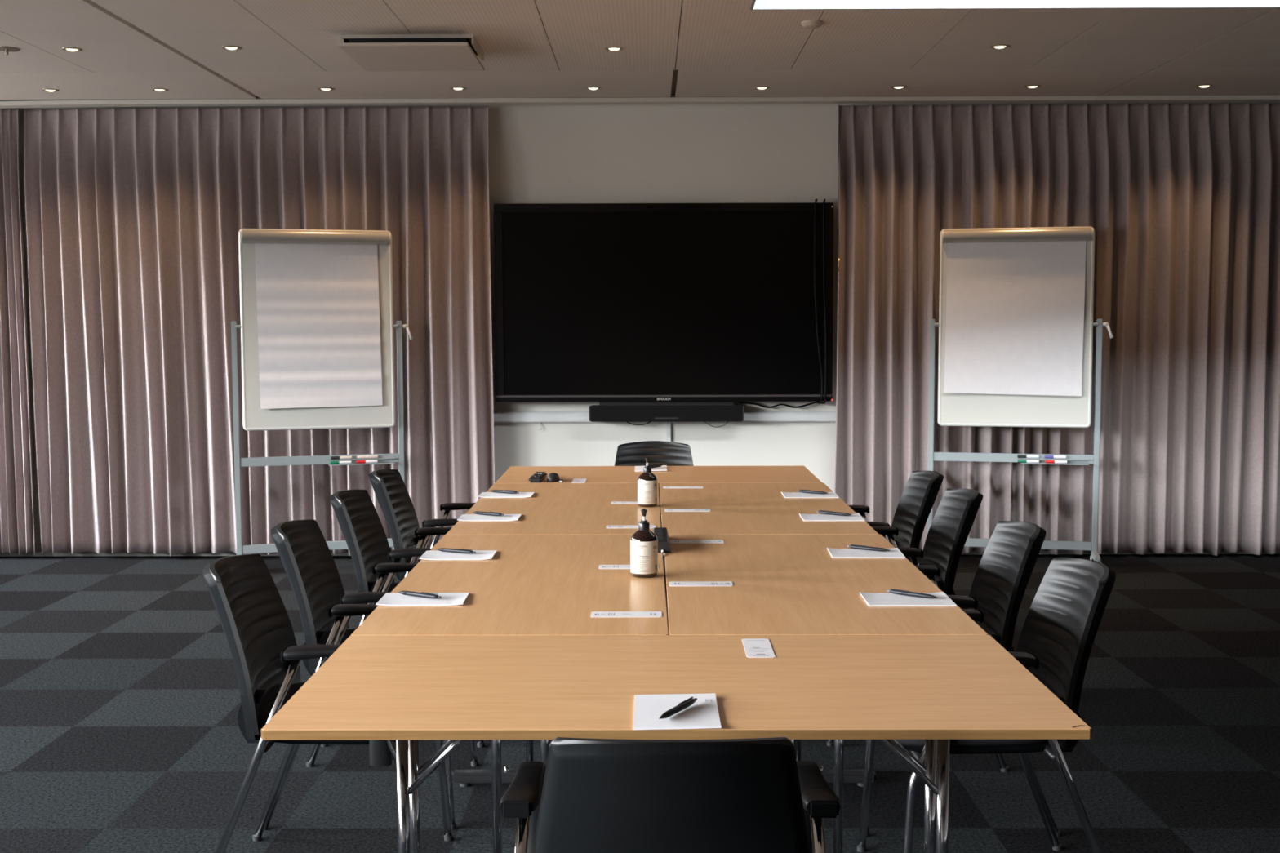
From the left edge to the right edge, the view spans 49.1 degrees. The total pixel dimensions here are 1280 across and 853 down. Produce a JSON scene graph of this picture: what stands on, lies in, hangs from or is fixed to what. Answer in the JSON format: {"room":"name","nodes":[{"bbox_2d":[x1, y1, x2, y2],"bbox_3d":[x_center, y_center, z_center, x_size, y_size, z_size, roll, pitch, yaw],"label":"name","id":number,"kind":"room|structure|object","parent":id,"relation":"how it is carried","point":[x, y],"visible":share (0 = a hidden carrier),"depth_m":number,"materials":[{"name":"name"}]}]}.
{"room":"conference room","nodes":[
{"label":"conference room","id":0,"kind":"room"},
{"bbox_2d":[0,554,1279,852],"bbox_3d":[-0.442,1.325,2.204,10.500,0.120,13.070,0,4,0],"label":"floor","id":1,"kind":"structure","parent":0,"point":[120,698],"depth_m":4.72,"materials":[{"name":"carpet"}]},
{"bbox_2d":[231,228,413,555],"bbox_3d":[-1.802,-0.149,8.025,1.028,1.953,0.261,-1,4,-16],"label":"flipchart","id":2,"kind":"object","parent":1,"relation":"on","point":[317,326],"visible":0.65,"depth_m":8.03,"materials":[{"name":"white paper"}]},
{"bbox_2d":[240,453,399,466],"bbox_3d":[-1.847,0.198,8.106,0.898,0.054,0.062,-1,4,-16],"label":"tray","id":3,"kind":"object","parent":2,"relation":"on","point":[382,458],"depth_m":8.10,"materials":[{"name":"silver metal"}]},
{"bbox_2d":[330,460,351,464],"bbox_3d":[-1.735,0.209,8.118,0.119,0.019,0.019,-1,4,-16],"label":"marker","id":4,"kind":"object","parent":2,"relation":"on","point":[348,461],"visible":1,"depth_m":8.11,"materials":[{"name":"white plastic"}]},
{"bbox_2d":[330,456,351,459],"bbox_3d":[-1.736,0.182,8.136,0.119,0.019,0.019,-1,4,-16],"label":"marker","id":5,"kind":"object","parent":2,"relation":"on","point":[331,457],"visible":1,"depth_m":8.13,"materials":[{"name":"beige plastic"}]},
{"bbox_2d":[356,459,377,463],"bbox_3d":[-1.591,0.205,8.159,0.119,0.019,0.019,-1,4,-16],"label":"marker","id":6,"kind":"object","parent":2,"relation":"on","point":[375,460],"visible":1,"depth_m":8.15,"materials":[{"name":"white plastic"}]},
{"bbox_2d":[356,455,377,458],"bbox_3d":[-1.592,0.178,8.178,0.119,0.019,0.019,-1,4,-16],"label":"marker","id":7,"kind":"object","parent":2,"relation":"on","point":[357,456],"visible":1,"depth_m":8.17,"materials":[{"name":"beige plastic"}]},
{"bbox_2d":[202,554,453,852],"bbox_3d":[-0.793,0.749,3.554,0.592,0.828,0.584,0,4,0],"label":"chair","id":8,"kind":"object","parent":1,"relation":"on","point":[252,614],"visible":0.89,"depth_m":3.51,"materials":[{"name":"black"}]},
{"bbox_2d":[264,520,478,830],"bbox_3d":[-0.795,0.701,4.198,0.592,0.828,0.584,0,4,0],"label":"chair","id":9,"kind":"object","parent":1,"relation":"on","point":[308,564],"visible":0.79,"depth_m":4.18,"materials":[{"name":"black"}]},
{"bbox_2d":[320,489,484,747],"bbox_3d":[-0.792,0.643,4.964,0.592,0.828,0.584,0,4,1],"label":"chair","id":10,"kind":"object","parent":1,"relation":"on","point":[360,524],"visible":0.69,"depth_m":4.97,"materials":[{"name":"black"}]},
{"bbox_2d":[368,469,475,581],"bbox_3d":[-0.792,0.590,5.664,0.592,0.828,0.584,0,4,0],"label":"chair","id":11,"kind":"object","parent":1,"relation":"on","point":[393,496],"visible":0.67,"depth_m":5.68,"materials":[{"name":"black"}]},
{"bbox_2d":[350,534,668,852],"bbox_3d":[-0.283,0.772,3.818,0.698,0.740,1.442,0,4,0],"label":"conference table","id":12,"kind":"object","parent":1,"relation":"on","point":[533,584],"visible":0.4,"depth_m":3.58,"materials":[{"name":"brown wood"}]},
{"bbox_2d":[375,592,469,605],"bbox_3d":[-0.534,0.425,3.460,0.210,0.006,0.148,0,4,-1],"label":"notepad","id":13,"kind":"object","parent":12,"relation":"on","point":[388,598],"visible":0.92,"depth_m":3.44,"materials":[{"name":"paper"}]},
{"bbox_2d":[397,591,441,599],"bbox_3d":[-0.549,0.417,3.475,0.138,0.013,0.012,2,5,31],"label":"pen","id":14,"kind":"object","parent":13,"relation":"on","point":[427,595],"visible":1,"depth_m":3.47,"materials":[{"name":"black"}]},
{"bbox_2d":[418,550,497,559],"bbox_3d":[-0.532,0.376,4.111,0.210,0.006,0.148,0,4,0],"label":"notepad","id":15,"kind":"object","parent":12,"relation":"on","point":[480,554],"visible":0.94,"depth_m":4.09,"materials":[{"name":"grey paper"}]},
{"bbox_2d":[435,547,475,553],"bbox_3d":[-0.545,0.367,4.138,0.138,0.013,0.012,2,5,26],"label":"pen","id":16,"kind":"object","parent":15,"relation":"on","point":[442,549],"visible":1,"depth_m":4.13,"materials":[{"name":"black"}]},
{"bbox_2d":[590,611,662,617],"bbox_3d":[-0.032,0.440,3.280,0.166,0.001,0.062,0,4,0],"label":"printed card","id":17,"kind":"object","parent":12,"relation":"on","point":[594,614],"visible":1,"depth_m":3.28,"materials":[{"name":"white paper"}]},
{"bbox_2d":[594,613,655,615],"bbox_3d":[-0.034,0.440,3.279,0.143,0.001,0.026,0,4,0],"label":"print","id":18,"kind":"object","parent":17,"relation":"on","point":[595,614],"depth_m":3.28,"materials":[{"name":"grey paper"}]},
{"bbox_2d":[598,564,658,568],"bbox_3d":[-0.032,0.392,3.915,0.166,0.001,0.062,0,4,0],"label":"printed card","id":19,"kind":"object","parent":12,"relation":"on","point":[601,566],"visible":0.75,"depth_m":3.91,"materials":[{"name":"white paper"}]},
{"bbox_2d":[630,508,657,577],"bbox_3d":[0.011,0.313,3.770,0.074,0.181,0.076,0,4,-2],"label":"soap bottle","id":20,"kind":"object","parent":12,"relation":"on","point":[643,543],"visible":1,"depth_m":3.74,"materials":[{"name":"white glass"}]},
{"bbox_2d":[653,527,671,552],"bbox_3d":[0.066,0.347,4.289,0.054,0.034,0.310,0,4,0],"label":"cable box","id":21,"kind":"object","parent":12,"relation":"on","point":[664,545],"visible":0.77,"depth_m":4.21,"materials":[{"name":"black plastic"}]},
{"bbox_2d":[662,551,666,592],"bbox_3d":[0.067,0.398,3.869,0.005,0.019,0.536,0,4,0],"label":"cable","id":22,"kind":"object","parent":12,"relation":"on","point":[662,552],"visible":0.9,"depth_m":3.88,"materials":[{"name":"black plastic"}]},
{"bbox_2d":[444,483,661,535],"bbox_3d":[-0.274,0.663,5.256,0.697,0.740,1.436,0,4,0],"label":"conference table","id":23,"kind":"object","parent":1,"relation":"on","point":[553,508],"visible":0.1,"depth_m":5.07,"materials":[{"name":"brown wood"}]},
{"bbox_2d":[457,514,521,520],"bbox_3d":[-0.525,0.317,4.897,0.210,0.006,0.148,0,4,0],"label":"notepad","id":24,"kind":"object","parent":23,"relation":"on","point":[464,517],"visible":0.99,"depth_m":4.88,"materials":[{"name":"grey paper"}]},
{"bbox_2d":[471,511,504,515],"bbox_3d":[-0.537,0.307,4.935,0.138,0.013,0.012,2,5,30],"label":"pen","id":25,"kind":"object","parent":24,"relation":"on","point":[491,513],"visible":1,"depth_m":4.93,"materials":[{"name":"black"}]},
{"bbox_2d":[477,492,534,497],"bbox_3d":[-0.528,0.269,5.535,0.210,0.006,0.148,0,4,1],"label":"notepad","id":26,"kind":"object","parent":23,"relation":"on","point":[486,495],"visible":0.98,"depth_m":5.52,"materials":[{"name":"grey paper"}]},
{"bbox_2d":[489,489,519,493],"bbox_3d":[-0.541,0.259,5.569,0.138,0.013,0.012,2,5,28],"label":"pen","id":27,"kind":"object","parent":26,"relation":"on","point":[507,491],"visible":1,"depth_m":5.56,"materials":[{"name":"black"}]},
{"bbox_2d":[610,501,637,503],"bbox_3d":[-0.026,0.288,5.298,0.166,0.001,0.062,0,4,0],"label":"printed card","id":28,"kind":"object","parent":23,"relation":"on","point":[612,502],"visible":0.73,"depth_m":5.30,"materials":[{"name":"white paper"}]},
{"bbox_2d":[605,524,655,528],"bbox_3d":[-0.030,0.335,4.677,0.166,0.001,0.062,0,4,0],"label":"printed card","id":29,"kind":"object","parent":23,"relation":"on","point":[651,526],"visible":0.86,"depth_m":4.67,"materials":[{"name":"white paper"}]},
{"bbox_2d":[637,457,657,506],"bbox_3d":[0.028,0.205,5.195,0.074,0.181,0.076,0,4,-1],"label":"soap bottle","id":30,"kind":"object","parent":23,"relation":"on","point":[646,481],"visible":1,"depth_m":5.17,"materials":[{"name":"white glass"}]},
{"bbox_2d":[614,440,693,527],"bbox_3d":[0.069,0.506,6.753,0.584,0.828,0.592,0,4,0],"label":"chair","id":31,"kind":"object","parent":1,"relation":"on","point":[659,452],"visible":0.23,"depth_m":6.95,"materials":[{"name":"black"}]},
{"bbox_2d":[494,466,821,487],"bbox_3d":[0.081,0.582,6.320,1.392,0.740,0.695,0,4,0],"label":"conference table","id":32,"kind":"object","parent":1,"relation":"on","point":[514,474],"visible":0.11,"depth_m":6.27,"materials":[{"name":"brown wood"}]},
{"bbox_2d":[528,471,546,482],"bbox_3d":[-0.441,0.219,6.067,0.054,0.025,0.220,0,4,3],"label":"remote control","id":33,"kind":"object","parent":32,"relation":"on","point":[538,477],"visible":1,"depth_m":6.00,"materials":[{"name":"black plastic"}]},
{"bbox_2d":[546,472,559,482],"bbox_3d":[-0.373,0.215,6.037,0.048,0.035,0.132,0,4,6],"label":"computer mouse","id":34,"kind":"object","parent":32,"relation":"on","point":[553,477],"visible":0.99,"depth_m":5.99,"materials":[{"name":"black plastic"}]},
{"bbox_2d":[571,478,586,483],"bbox_3d":[-0.262,0.233,6.032,0.058,0.001,0.168,0,4,1],"label":"printed card","id":35,"kind":"object","parent":32,"relation":"on","point":[575,480],"visible":1,"depth_m":6.01,"materials":[{"name":"white paper"}]},
{"bbox_2d":[634,465,666,471],"bbox_3d":[0.050,0.194,6.504,0.148,0.006,0.210,0,4,0],"label":"notepad","id":36,"kind":"object","parent":32,"relation":"on","point":[664,468],"visible":0.78,"depth_m":6.48,"materials":[{"name":"grey paper"}]},
{"bbox_2d":[649,464,662,468],"bbox_3d":[0.064,0.186,6.511,0.012,0.013,0.138,3,5,37],"label":"pen","id":37,"kind":"object","parent":36,"relation":"on","point":[659,465],"visible":0.62,"depth_m":6.52,"materials":[{"name":"black plastic"}]},
{"bbox_2d":[499,737,840,852],"bbox_3d":[0.049,0.841,2.299,0.584,0.828,0.592,0,4,0],"label":"chair","id":38,"kind":"object","parent":1,"relation":"on","point":[753,795],"visible":1,"depth_m":2.04,"materials":[{"name":"black"}]},
{"bbox_2d":[261,634,1091,852],"bbox_3d":[0.063,0.852,2.739,1.400,0.741,0.711,0,4,0],"label":"conference table","id":39,"kind":"object","parent":1,"relation":"on","point":[937,690],"visible":0.98,"depth_m":2.65,"materials":[{"name":"brown wood"}]},
{"bbox_2d":[633,693,721,729],"bbox_3d":[0.063,0.499,2.457,0.148,0.006,0.210,0,4,0],"label":"notepad","id":40,"kind":"object","parent":39,"relation":"on","point":[704,713],"visible":0.93,"depth_m":2.44,"materials":[{"name":"grey paper"}]},
{"bbox_2d":[658,697,697,719],"bbox_3d":[0.067,0.492,2.446,0.012,0.013,0.138,2,5,29],"label":"pen","id":41,"kind":"object","parent":40,"relation":"on","point":[686,704],"visible":1,"depth_m":2.44,"materials":[{"name":"black plastic"}]},
{"bbox_2d":[742,638,775,657],"bbox_3d":[0.248,0.465,2.941,0.058,0.001,0.168,0,4,0],"label":"printed card","id":42,"kind":"object","parent":39,"relation":"on","point":[753,647],"visible":1,"depth_m":2.93,"materials":[{"name":"white paper"}]},
{"bbox_2d":[746,640,768,654],"bbox_3d":[0.248,0.465,2.938,0.044,0.001,0.140,0,4,0],"label":"print","id":43,"kind":"object","parent":42,"relation":"on","point":[753,646],"depth_m":2.94,"materials":[{"name":"grey paper"}]},
{"bbox_2d":[659,482,879,534],"bbox_3d":[0.427,0.662,5.252,0.697,0.740,1.436,0,4,0],"label":"conference table","id":44,"kind":"object","parent":1,"relation":"on","point":[750,508],"visible":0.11,"depth_m":5.07,"materials":[{"name":"brown wood"}]},
{"bbox_2d":[662,486,703,488],"bbox_3d":[0.178,0.251,5.781,0.166,0.001,0.062,0,4,0],"label":"printed card","id":45,"kind":"object","parent":44,"relation":"on","point":[663,486],"visible":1,"depth_m":5.77,"materials":[{"name":"white paper"}]},
{"bbox_2d":[664,509,711,511],"bbox_3d":[0.172,0.304,5.077,0.166,0.001,0.062,0,4,0],"label":"printed card","id":46,"kind":"object","parent":44,"relation":"on","point":[665,510],"visible":1,"depth_m":5.07,"materials":[{"name":"white paper"}]},
{"bbox_2d":[781,491,839,497],"bbox_3d":[0.667,0.268,5.500,0.210,0.006,0.148,0,4,0],"label":"notepad","id":47,"kind":"object","parent":44,"relation":"on","point":[786,495],"visible":0.97,"depth_m":5.49,"materials":[{"name":"grey paper"}]},
{"bbox_2d":[796,489,828,493],"bbox_3d":[0.682,0.259,5.529,0.138,0.013,0.012,3,5,35],"label":"pen","id":48,"kind":"object","parent":47,"relation":"on","point":[799,491],"visible":1,"depth_m":5.53,"materials":[{"name":"black"}]},
{"bbox_2d":[799,513,865,520],"bbox_3d":[0.667,0.315,4.875,0.210,0.006,0.148,0,4,0],"label":"notepad","id":49,"kind":"object","parent":44,"relation":"on","point":[855,517],"visible":0.98,"depth_m":4.85,"materials":[{"name":"grey paper"}]},
{"bbox_2d":[816,510,852,515],"bbox_3d":[0.682,0.305,4.917,0.138,0.013,0.012,3,5,36],"label":"pen","id":50,"kind":"object","parent":49,"relation":"on","point":[830,513],"visible":1,"depth_m":4.92,"materials":[{"name":"black"}]},
{"bbox_2d":[664,534,987,852],"bbox_3d":[0.420,0.770,3.813,0.698,0.740,1.442,0,4,0],"label":"conference table","id":51,"kind":"object","parent":1,"relation":"on","point":[784,584],"visible":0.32,"depth_m":3.57,"materials":[{"name":"brown wood"}]},
{"bbox_2d":[670,540,724,543],"bbox_3d":[0.177,0.358,4.357,0.166,0.001,0.062,0,4,0],"label":"printed card","id":52,"kind":"object","parent":51,"relation":"on","point":[671,541],"visible":1,"depth_m":4.35,"materials":[{"name":"white paper"}]},
{"bbox_2d":[668,581,733,586],"bbox_3d":[0.159,0.411,3.658,0.166,0.001,0.062,0,4,0],"label":"printed card","id":53,"kind":"object","parent":51,"relation":"on","point":[671,583],"visible":1,"depth_m":3.65,"materials":[{"name":"white paper"}]},
{"bbox_2d":[826,547,905,558],"bbox_3d":[0.664,0.372,4.124,0.210,0.006,0.148,0,4,2],"label":"notepad","id":54,"kind":"object","parent":51,"relation":"on","point":[895,553],"visible":0.98,"depth_m":4.10,"materials":[{"name":"grey paper"}]},
{"bbox_2d":[847,544,889,551],"bbox_3d":[0.679,0.361,4.161,0.138,0.013,0.012,3,5,35],"label":"pen","id":55,"kind":"object","parent":54,"relation":"on","point":[852,546],"visible":1,"depth_m":4.16,"materials":[{"name":"black"}]},
{"bbox_2d":[859,591,956,606],"bbox_3d":[0.656,0.423,3.439,0.210,0.006,0.148,0,4,0],"label":"notepad","id":56,"kind":"object","parent":51,"relation":"on","point":[872,599],"visible":0.95,"depth_m":3.42,"materials":[{"name":"grey paper"}]},
{"bbox_2d":[886,588,937,598],"bbox_3d":[0.673,0.414,3.464,0.138,0.013,0.012,3,6,39],"label":"pen","id":57,"kind":"object","parent":56,"relation":"on","point":[899,592],"visible":1,"depth_m":3.46,"materials":[{"name":"black"}]},
{"bbox_2d":[848,471,943,563],"bbox_3d":[0.899,0.593,5.555,0.592,0.828,0.584,0,4,0],"label":"chair","id":58,"kind":"object","parent":1,"relation":"on","point":[917,499],"visible":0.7,"depth_m":5.59,"materials":[{"name":"black leather"}]},
{"bbox_2d":[826,488,982,746],"bbox_3d":[0.905,0.639,4.954,0.592,0.828,0.584,0,4,1],"label":"chair","id":59,"kind":"object","parent":1,"relation":"on","point":[953,519],"visible":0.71,"depth_m":4.96,"materials":[{"name":"black leather"}]},
{"bbox_2d":[863,520,1060,837],"bbox_3d":[0.885,0.701,4.130,0.592,0.828,0.584,0,4,0],"label":"chair","id":60,"kind":"object","parent":1,"relation":"on","point":[1007,562],"visible":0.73,"depth_m":4.13,"materials":[{"name":"black"}]},
{"bbox_2d":[857,557,1115,852],"bbox_3d":[0.861,0.751,3.467,0.592,0.828,0.584,0,4,-1],"label":"chair","id":61,"kind":"object","parent":1,"relation":"on","point":[1060,627],"visible":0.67,"depth_m":3.42,"materials":[{"name":"black"}]},
{"bbox_2d":[927,226,1113,562],"bbox_3d":[2.172,-0.160,8.018,1.028,1.953,0.261,1,4,13],"label":"flipchart","id":62,"kind":"object","parent":1,"relation":"on","point":[1015,324],"visible":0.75,"depth_m":8.04,"materials":[{"name":"white paper"}]},
{"bbox_2d":[933,452,1093,465],"bbox_3d":[2.160,0.185,8.114,0.898,0.054,0.062,1,4,13],"label":"tray","id":63,"kind":"object","parent":62,"relation":"on","point":[1077,460],"depth_m":8.13,"materials":[{"name":"silver metal"}]},
{"bbox_2d":[1017,454,1039,457],"bbox_3d":[2.243,0.173,8.093,0.119,0.019,0.019,1,4,13],"label":"marker","id":64,"kind":"object","parent":62,"relation":"on","point":[1018,455],"visible":1,"depth_m":8.09,"materials":[{"name":"white plastic"}]},
{"bbox_2d":[1017,459,1039,462],"bbox_3d":[2.239,0.201,8.076,0.119,0.019,0.019,1,4,13],"label":"marker","id":65,"kind":"object","parent":62,"relation":"on","point":[1019,460],"visible":1,"depth_m":8.07,"materials":[{"name":"white plastic"}]},
{"bbox_2d":[1044,455,1066,458],"bbox_3d":[2.389,0.175,8.060,0.119,0.019,0.019,1,4,13],"label":"marker","id":66,"kind":"object","parent":62,"relation":"on","point":[1045,456],"visible":1,"depth_m":8.05,"materials":[{"name":"white plastic"}]},
{"bbox_2d":[1045,460,1066,463],"bbox_3d":[2.390,0.203,8.041,0.119,0.019,0.019,1,4,13],"label":"marker","id":67,"kind":"object","parent":62,"relation":"on","point":[1046,461],"visible":1,"depth_m":8.03,"materials":[{"name":"white plastic"}]},
{"bbox_2d":[0,0,1279,99],"bbox_3d":[-0.451,-1.453,1.875,10.200,0.030,12.530,0,4,0],"label":"ceiling","id":68,"kind":"structure","parent":0,"point":[290,49],"depth_m":6.71,"materials":[{"name":"white paint"}]},
{"bbox_2d":[0,46,19,54],"bbox_3d":[-2.996,-1.773,6.626,0.112,0.030,0.112,0,4,0],"label":"plate","id":69,"kind":"object","parent":68,"relation":"attached to","point":[6,49],"visible":1,"depth_m":6.62,"materials":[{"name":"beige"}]},
{"bbox_2d":[41,88,59,91],"bbox_3d":[-3.285,-1.877,7.803,0.092,0.020,0.092,0,4,0],"label":"recessed light","id":70,"kind":"object","parent":68,"relation":"in","point":[43,89],"visible":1,"depth_m":7.79,"materials":[{"name":"beige"}]},
{"bbox_2d":[62,47,82,51],"bbox_3d":[-2.694,-1.791,6.643,0.092,0.020,0.092,0,4,0],"label":"recessed light","id":71,"kind":"object","parent":68,"relation":"in","point":[68,49],"visible":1,"depth_m":6.63,"materials":[{"name":"beige"}]},
{"bbox_2d":[151,88,168,91],"bbox_3d":[-2.674,-1.878,7.799,0.092,0.020,0.092,0,4,0],"label":"recessed light","id":72,"kind":"object","parent":68,"relation":"in","point":[152,89],"visible":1,"depth_m":7.78,"materials":[{"name":"beige"}]},
{"bbox_2d":[221,45,241,49],"bbox_3d":[-1.931,-1.791,6.617,0.092,0.020,0.092,0,4,0],"label":"recessed light","id":73,"kind":"object","parent":68,"relation":"in","point":[226,47],"visible":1,"depth_m":6.60,"materials":[{"name":"beige"}]},
{"bbox_2d":[317,87,333,90],"bbox_3d":[-1.748,-1.880,7.793,0.092,0.020,0.092,0,4,0],"label":"recessed light","id":74,"kind":"object","parent":68,"relation":"in","point":[318,88],"visible":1,"depth_m":7.78,"materials":[{"name":"beige"}]},
{"bbox_2d":[337,34,484,71],"bbox_3d":[-1.051,-1.749,6.525,0.600,0.074,0.640,0,4,0],"label":"ceiling vent","id":75,"kind":"object","parent":68,"relation":"in","point":[372,52],"visible":1,"depth_m":6.37,"materials":[{"name":"beige metal"}]},
{"bbox_2d":[449,86,466,89],"bbox_3d":[-1.011,-1.882,7.788,0.092,0.020,0.092,0,4,0],"label":"recessed light","id":76,"kind":"object","parent":68,"relation":"in","point":[453,87],"visible":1,"depth_m":7.77,"materials":[{"name":"beige"}]},
{"bbox_2d":[256,5,681,96],"bbox_3d":[-0.451,-1.495,1.992,10.200,0.025,12.770,0,4,0],"label":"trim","id":77,"kind":"structure","parent":68,"relation":"attached to","point":[674,72],"depth_m":7.76,"materials":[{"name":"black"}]},
{"bbox_2d":[585,86,601,89],"bbox_3d":[-0.260,-1.885,7.793,0.092,0.020,0.092,0,4,0],"label":"recessed light","id":78,"kind":"object","parent":68,"relation":"in","point":[587,87],"visible":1,"depth_m":7.78,"materials":[{"name":"beige"}]},
{"bbox_2d":[604,46,623,50],"bbox_3d":[-0.122,-1.800,6.665,0.092,0.020,0.092,0,4,0],"label":"recessed light","id":79,"kind":"object","parent":68,"relation":"in","point":[609,48],"visible":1,"depth_m":6.65,"materials":[{"name":"beige"}]},
{"bbox_2d":[0,94,1279,108],"bbox_3d":[-0.396,-1.899,8.189,10.132,0.025,0.180,0,4,1],"label":"rail","id":80,"kind":"object","parent":68,"relation":"attached to","point":[1255,98],"visible":1,"depth_m":8.13,"materials":[{"name":"white metal"}]},
{"bbox_2d":[0,108,35,555],"bbox_3d":[-4.549,-0.550,8.397,1.789,2.668,0.078,0,4,0],"label":"curtain","id":81,"kind":"object","parent":80,"relation":"hanging from","point":[17,521],"visible":1,"depth_m":8.40,"materials":[{"name":"fabric"}]},
{"bbox_2d":[23,106,494,556],"bbox_3d":[-2.257,-0.554,8.364,2.788,2.668,0.146,0,4,0],"label":"curtain","id":82,"kind":"object","parent":80,"relation":"hanging from","point":[135,216],"visible":0.79,"depth_m":8.35,"materials":[{"name":"fabric"}]},
{"bbox_2d":[837,106,839,271],"bbox_3d":[1.159,-1.379,8.151,0.013,0.950,0.016,-4,6,-39],"label":"wand","id":83,"kind":"object","parent":80,"relation":"hanging from","point":[839,107],"visible":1,"depth_m":8.15,"materials":[{"name":"grey"}]},
{"bbox_2d":[834,103,1279,555],"bbox_3d":[2.901,-0.561,8.313,3.500,2.675,0.130,0,4,0],"label":"curtain","id":84,"kind":"object","parent":80,"relation":"hanging from","point":[1181,202],"visible":0.83,"depth_m":8.31,"materials":[{"name":"fabric"}]},
{"bbox_2d":[753,86,769,89],"bbox_3d":[0.679,-1.887,7.797,0.092,0.020,0.092,0,4,0],"label":"recessed light","id":85,"kind":"object","parent":68,"relation":"in","point":[755,87],"visible":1,"depth_m":7.78,"materials":[{"name":"beige"}]},
{"bbox_2d":[800,19,822,28],"bbox_3d":[0.749,-1.748,6.096,0.096,0.022,0.096,0,4,0],"label":"smoke detector","id":86,"kind":"object","parent":68,"relation":"attached to","point":[812,24],"visible":1,"depth_m":6.07,"materials":[{"name":"beige plastic"}]},
{"bbox_2d":[890,84,906,88],"bbox_3d":[1.438,-1.889,7.782,0.092,0.020,0.092,0,4,0],"label":"recessed light","id":87,"kind":"object","parent":68,"relation":"in","point":[900,86],"visible":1,"depth_m":7.77,"materials":[{"name":"beige"}]},
{"bbox_2d":[990,44,1009,48],"bbox_3d":[1.708,-1.804,6.643,0.092,0.020,0.092,0,4,0],"label":"recessed light","id":88,"kind":"object","parent":68,"relation":"in","point":[1002,46],"visible":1,"depth_m":6.63,"materials":[{"name":"beige"}]},
{"bbox_2d":[750,0,1279,9],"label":"ceiling light panel","id":89,"kind":"object","parent":68,"relation":"attached to","point":[756,4],"depth_m":5.80,"materials":[{"name":"white"}]},
{"bbox_2d":[1024,84,1040,88],"bbox_3d":[2.180,-1.890,7.777,0.092,0.020,0.092,0,4,0],"label":"recessed light","id":90,"kind":"object","parent":68,"relation":"in","point":[1028,86],"visible":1,"depth_m":7.76,"materials":[{"name":"beige"}]},
{"bbox_2d":[1195,84,1213,88],"bbox_3d":[3.135,-1.893,7.781,0.092,0.020,0.092,0,4,0],"label":"recessed light","id":91,"kind":"object","parent":68,"relation":"in","point":[1204,85],"visible":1,"depth_m":7.76,"materials":[{"name":"beige"}]},
{"bbox_2d":[0,102,1279,543],"bbox_3d":[-0.405,-0.691,8.531,10.500,2.950,0.150,0,4,0],"label":"wall","id":92,"kind":"structure","parent":0,"point":[764,153],"depth_m":8.39,"materials":[{"name":"paint"}]},
{"bbox_2d":[0,94,1253,101],"bbox_3d":[-0.410,-1.960,8.302,10.200,0.085,0.115,0,4,0],"label":"trim","id":93,"kind":"structure","parent":92,"relation":"attached to","point":[672,95],"depth_m":8.25,"materials":[{"name":"paint"}]},
{"bbox_2d":[0,543,1279,556],"bbox_3d":[-0.402,0.749,8.555,10.200,0.075,0.018,0,4,0],"label":"baseboard","id":94,"kind":"structure","parent":92,"relation":"attached to","point":[38,546],"depth_m":8.56,"materials":[{"name":"grey paint"}]},
{"bbox_2d":[493,202,833,402],"bbox_3d":[0.142,-0.737,8.367,2.009,1.172,0.153,0,4,0],"label":"television","id":95,"kind":"object","parent":92,"relation":"attached to","point":[594,302],"visible":1,"depth_m":8.30,"materials":[{"name":"black"}]},
{"bbox_2d":[588,401,744,422],"bbox_3d":[0.158,-0.092,8.391,0.924,0.118,0.131,0,4,0],"label":"soundbar","id":96,"kind":"object","parent":95,"relation":"attached to","point":[606,411],"visible":0.99,"depth_m":8.33,"materials":[{"name":"black plastic"}]},
{"bbox_2d":[626,422,649,425],"bbox_3d":[-0.005,-0.038,8.427,0.205,0.062,0.017,0,4,0],"label":"cable","id":97,"kind":"object","parent":96,"relation":"hanging from","point":[627,422],"visible":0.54,"depth_m":8.42,"materials":[{"name":"black plastic"}]},
{"bbox_2d":[704,421,728,427],"bbox_3d":[0.456,-0.032,8.424,0.184,0.075,0.016,0,4,0],"label":"cable","id":98,"kind":"object","parent":96,"relation":"hanging from","point":[704,421],"visible":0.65,"depth_m":8.42,"materials":[{"name":"grey plastic"}]},
{"bbox_2d":[813,199,822,404],"bbox_3d":[1.056,-0.739,8.322,0.060,1.214,0.102,0,4,0],"label":"cable","id":99,"kind":"object","parent":95,"relation":"hanging from","point":[815,200],"visible":1,"depth_m":8.28,"materials":[{"name":"black plastic"}]},
{"bbox_2d":[819,198,826,404],"bbox_3d":[1.092,-0.740,8.322,0.030,1.215,0.102,0,4,0],"label":"cable","id":100,"kind":"object","parent":95,"relation":"hanging from","point":[824,201],"visible":0.99,"depth_m":8.28,"materials":[{"name":"black plastic"}]},
{"bbox_2d":[493,411,835,441],"bbox_3d":[0.137,0.308,8.504,2.120,0.798,0.042,0,4,0],"label":"duct","id":101,"kind":"object","parent":92,"relation":"attached to","point":[548,416],"visible":0.41,"depth_m":8.46,"materials":[{"name":"white"}]},
{"bbox_2d":[738,401,819,408],"bbox_3d":[0.841,-0.134,8.441,0.493,0.045,0.026,0,4,0],"label":"cable","id":102,"kind":"object","parent":101,"relation":"on","point":[744,402],"visible":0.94,"depth_m":8.43,"materials":[{"name":"black plastic"}]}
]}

